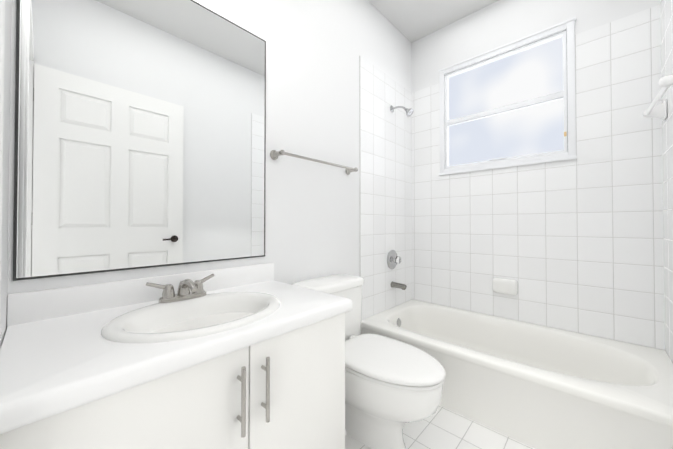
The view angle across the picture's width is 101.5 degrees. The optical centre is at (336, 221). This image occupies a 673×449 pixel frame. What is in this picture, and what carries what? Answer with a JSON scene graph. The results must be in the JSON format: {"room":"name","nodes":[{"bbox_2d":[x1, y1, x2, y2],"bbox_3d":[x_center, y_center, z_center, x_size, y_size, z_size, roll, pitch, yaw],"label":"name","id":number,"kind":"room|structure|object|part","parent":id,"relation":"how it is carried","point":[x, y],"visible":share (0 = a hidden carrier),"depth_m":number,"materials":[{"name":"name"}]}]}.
{"room":"bathroom","nodes":[
{"label":"bathroom","id":0,"kind":"room"},
{"bbox_2d":[0,0,10,347],"bbox_3d":[-0.840,-0.333,0.613,0.705,2.800,0.120,-1,-1,43],"label":"wall","id":1,"kind":"structure","parent":0,"point":[5,181],"depth_m":0.74,"materials":[{"name":"white paint"}]},
{"bbox_2d":[0,0,4,318],"bbox_3d":[-0.252,-0.064,0.065,1.049,2.250,0.157,-1,-1,43],"label":"trim","id":2,"kind":"structure","parent":1,"relation":"attached to","point":[2,21],"depth_m":0.45,"materials":[{"name":"white"}]},
{"bbox_2d":[7,0,410,326],"bbox_3d":[-0.169,-0.319,1.760,0.120,2.800,2.712,-1,-1,43],"label":"wall","id":3,"kind":"structure","parent":0,"point":[315,49],"depth_m":1.67,"materials":[{"name":"white paint"}]},
{"bbox_2d":[13,0,265,280],"bbox_3d":[-0.667,-0.387,1.134,0.005,1.136,0.857,-1,-1,43],"label":"mirror","id":4,"kind":"object","parent":3,"relation":"attached to","point":[140,134],"visible":1,"depth_m":1.03,"materials":[{"name":"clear mirror"}]},
{"bbox_2d":[7,263,273,325],"bbox_3d":[-0.649,0.264,1.135,0.020,0.092,0.912,-1,-1,43],"label":"backsplash","id":5,"kind":"structure","parent":3,"relation":"attached to","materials":[{"name":"white stone"}]},
{"bbox_2d":[270,150,357,174],"bbox_3d":[-0.099,-0.357,1.685,0.084,0.052,0.664,-1,-1,43],"label":"towel rail","id":6,"kind":"object","parent":3,"relation":"attached to","point":[274,154],"visible":1,"depth_m":1.57,"materials":[{"name":"silver metal"}]},
{"bbox_3d":[-0.308,-0.359,1.462,0.084,0.052,0.052,-1,-1,43],"label":"post","id":7,"kind":"part","parent":6,"relation":"part of","materials":[{"name":"silver metal"}]},
{"bbox_3d":[0.110,-0.354,1.909,0.084,0.052,0.052,-1,-1,43],"label":"post","id":8,"kind":"part","parent":6,"relation":"part of","materials":[{"name":"silver metal"}]},
{"bbox_2d":[359,56,412,319],"bbox_3d":[0.447,-0.246,2.326,0.008,1.962,0.802,-1,-1,43],"label":"wall tile","id":9,"kind":"structure","parent":3,"relation":"attached to","point":[385,133],"depth_m":2.25,"materials":[{"name":"white tile"}]},
{"bbox_2d":[387,250,400,268],"bbox_3d":[0.503,0.326,2.314,0.080,0.164,0.164,-1,-1,43],"label":"tub valve","id":10,"kind":"object","parent":9,"relation":"attached to","point":[393,259],"visible":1,"depth_m":2.30,"materials":[{"name":"silver metal"}]},
{"bbox_3d":[0.516,0.326,2.301,0.044,0.063,0.066,-1,-1,43],"label":"tub valve knob","id":11,"kind":"part","parent":10,"relation":"part of","materials":[{"name":"white plastic"}]},
{"bbox_2d":[391,281,406,289],"bbox_3d":[0.522,0.537,2.293,0.132,0.052,0.052,-1,-1,43],"label":"tub spout","id":12,"kind":"object","parent":9,"relation":"attached to","point":[399,285],"visible":1,"depth_m":2.28,"materials":[{"name":"silver metal"}]},
{"bbox_2d":[390,105,413,116],"bbox_3d":[0.546,-0.924,2.288,0.198,0.134,0.068,-1,-1,43],"label":"shower","id":13,"kind":"object","parent":9,"relation":"attached to","point":[409,112],"visible":1,"depth_m":2.25,"materials":[{"name":"silver metal"}]},
{"bbox_2d":[368,0,497,42],"bbox_3d":[-0.011,-1.782,0.716,1.800,0.100,4.047,-1,-1,43],"label":"ceiling","id":14,"kind":"structure","parent":0,"point":[411,21],"depth_m":2.26,"materials":[{"name":"white paint"}]},
{"bbox_2d":[345,405,534,448],"bbox_3d":[-0.011,1.118,0.682,1.800,0.100,4.047,-1,-1,43],"label":"floor","id":15,"kind":"structure","parent":0,"point":[443,428],"depth_m":1.38,"materials":[{"name":"tile"}]},
{"bbox_2d":[0,263,351,448],"bbox_3d":[-0.448,0.641,0.943,0.570,0.860,0.912,-1,-1,43],"label":"bathroom vanity","id":16,"kind":"object","parent":15,"relation":"on","point":[248,357],"visible":1,"depth_m":0.77,"materials":[{"name":"white"}]},
{"bbox_2d":[146,274,213,302],"bbox_3d":[-0.549,0.253,1.014,0.136,0.081,0.238,-1,-1,43],"label":"faucet","id":17,"kind":"object","parent":16,"relation":"on","point":[197,294],"depth_m":1.02,"materials":[{"name":"silver metal"}]},
{"bbox_2d":[101,292,279,343],"bbox_3d":[-0.441,0.373,0.919,0.420,0.164,0.528,-1,-1,43],"label":"sink","id":18,"kind":"object","parent":16,"relation":"in","point":[192,318],"depth_m":0.92,"materials":[{"name":"white ceramic"}]},
{"bbox_3d":[-0.252,0.489,0.745,0.012,0.184,0.012,-1,-1,43],"label":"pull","id":19,"kind":"part","parent":16,"relation":"part of","materials":[{"name":"silver metal"}]},
{"bbox_3d":[-0.200,0.490,0.800,0.012,0.184,0.012,-1,-1,43],"label":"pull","id":20,"kind":"part","parent":16,"relation":"part of","materials":[{"name":"silver metal"}]},
{"bbox_2d":[291,274,444,448],"bbox_3d":[0.164,0.710,1.428,0.787,0.734,0.454,-1,-1,43],"label":"toilet","id":21,"kind":"object","parent":15,"relation":"on","point":[393,387],"visible":0.58,"depth_m":1.28,"materials":[{"name":"white ceramic"}]},
{"bbox_3d":[-0.042,0.556,1.622,0.211,0.330,0.430,-1,-1,43],"label":"tank","id":22,"kind":"part","parent":21,"relation":"part of","materials":[{"name":"white ceramic"}]},
{"bbox_3d":[0.176,0.887,1.415,0.737,0.379,0.382,-1,-1,43],"label":"bowl","id":23,"kind":"part","parent":21,"relation":"part of","materials":[{"name":"white ceramic"}]},
{"bbox_3d":[0.254,0.688,1.345,0.531,0.018,0.378,-1,-1,43],"label":"seat","id":24,"kind":"part","parent":21,"relation":"part of","materials":[{"name":"white plastic"}]},
{"bbox_3d":[0.254,0.663,1.345,0.541,0.028,0.388,-1,-1,43],"label":"lid","id":25,"kind":"part","parent":21,"relation":"part of","materials":[{"name":"white plastic"}]},
{"bbox_2d":[361,299,672,448],"bbox_3d":[1.009,0.905,1.776,1.557,0.352,0.816,-1,-1,43],"label":"bathtub","id":26,"kind":"object","parent":15,"relation":"on","point":[535,386],"visible":0.96,"depth_m":1.45,"materials":[{"name":"white ceramic"}]},
{"bbox_2d":[411,0,661,92],"bbox_3d":[1.336,-0.315,2.141,1.800,2.800,0.140,-1,-1,43],"label":"wall","id":27,"kind":"structure","parent":0,"point":[498,23],"depth_m":2.13,"materials":[{"name":"white paint"}]},
{"bbox_2d":[438,17,576,175],"bbox_3d":[1.260,-0.873,2.139,0.918,0.936,0.076,-1,-1,43],"label":"window","id":28,"kind":"structure","parent":27,"relation":"in","point":[532,72],"depth_m":2.09,"materials":[{"name":"glass"}]},
{"bbox_3d":[1.260,-0.873,2.139,0.918,0.936,0.076,-1,-1,43],"label":"aluminum window frame","id":29,"kind":"part","parent":28,"relation":"part of","materials":[{"name":"white metal"}]},
{"bbox_2d":[412,5,664,349],"bbox_3d":[1.285,-0.249,2.086,1.544,1.962,0.008,-1,-1,43],"label":"wall tile","id":30,"kind":"structure","parent":27,"relation":"attached to","point":[575,245],"depth_m":1.80,"materials":[{"name":"white tile"}]},
{"bbox_2d":[492,277,517,294],"bbox_3d":[1.262,0.489,2.063,0.164,0.116,0.049,-1,-1,43],"label":"soap dish","id":31,"kind":"object","parent":30,"relation":"attached to","point":[507,286],"visible":1,"depth_m":2.04,"materials":[{"name":"white ceramic"}]},
{"bbox_3d":[0.603,-0.338,0.126,0.120,2.800,4.047,-1,-1,43],"label":"wall","id":32,"kind":"structure","parent":0,"visible":0},
{"bbox_2d":[660,0,672,362],"bbox_3d":[1.581,-0.259,1.266,0.008,1.962,0.802,-1,-1,43],"label":"wall tile","id":33,"kind":"structure","parent":32,"relation":"attached to","point":[666,11],"depth_m":1.45,"materials":[{"name":"white tile"}]},
{"bbox_2d":[643,74,672,120],"bbox_3d":[1.600,-0.596,1.356,0.079,0.095,0.473,-1,-1,43],"label":"grab rail","id":34,"kind":"object","parent":33,"relation":"attached to","point":[659,111],"visible":1,"depth_m":1.45,"materials":[{"name":"white plastic"}]},
{"bbox_3d":[1.762,-0.595,1.476,0.007,0.095,0.076,-1,-1,43],"label":"plate","id":35,"kind":"part","parent":34,"relation":"part of","materials":[{"name":"white plastic"}]},
{"bbox_3d":[1.463,-0.616,1.202,0.070,0.060,0.060,-1,-1,43],"label":"post","id":36,"kind":"part","parent":34,"relation":"part of","materials":[{"name":"white plastic"}]}
]}

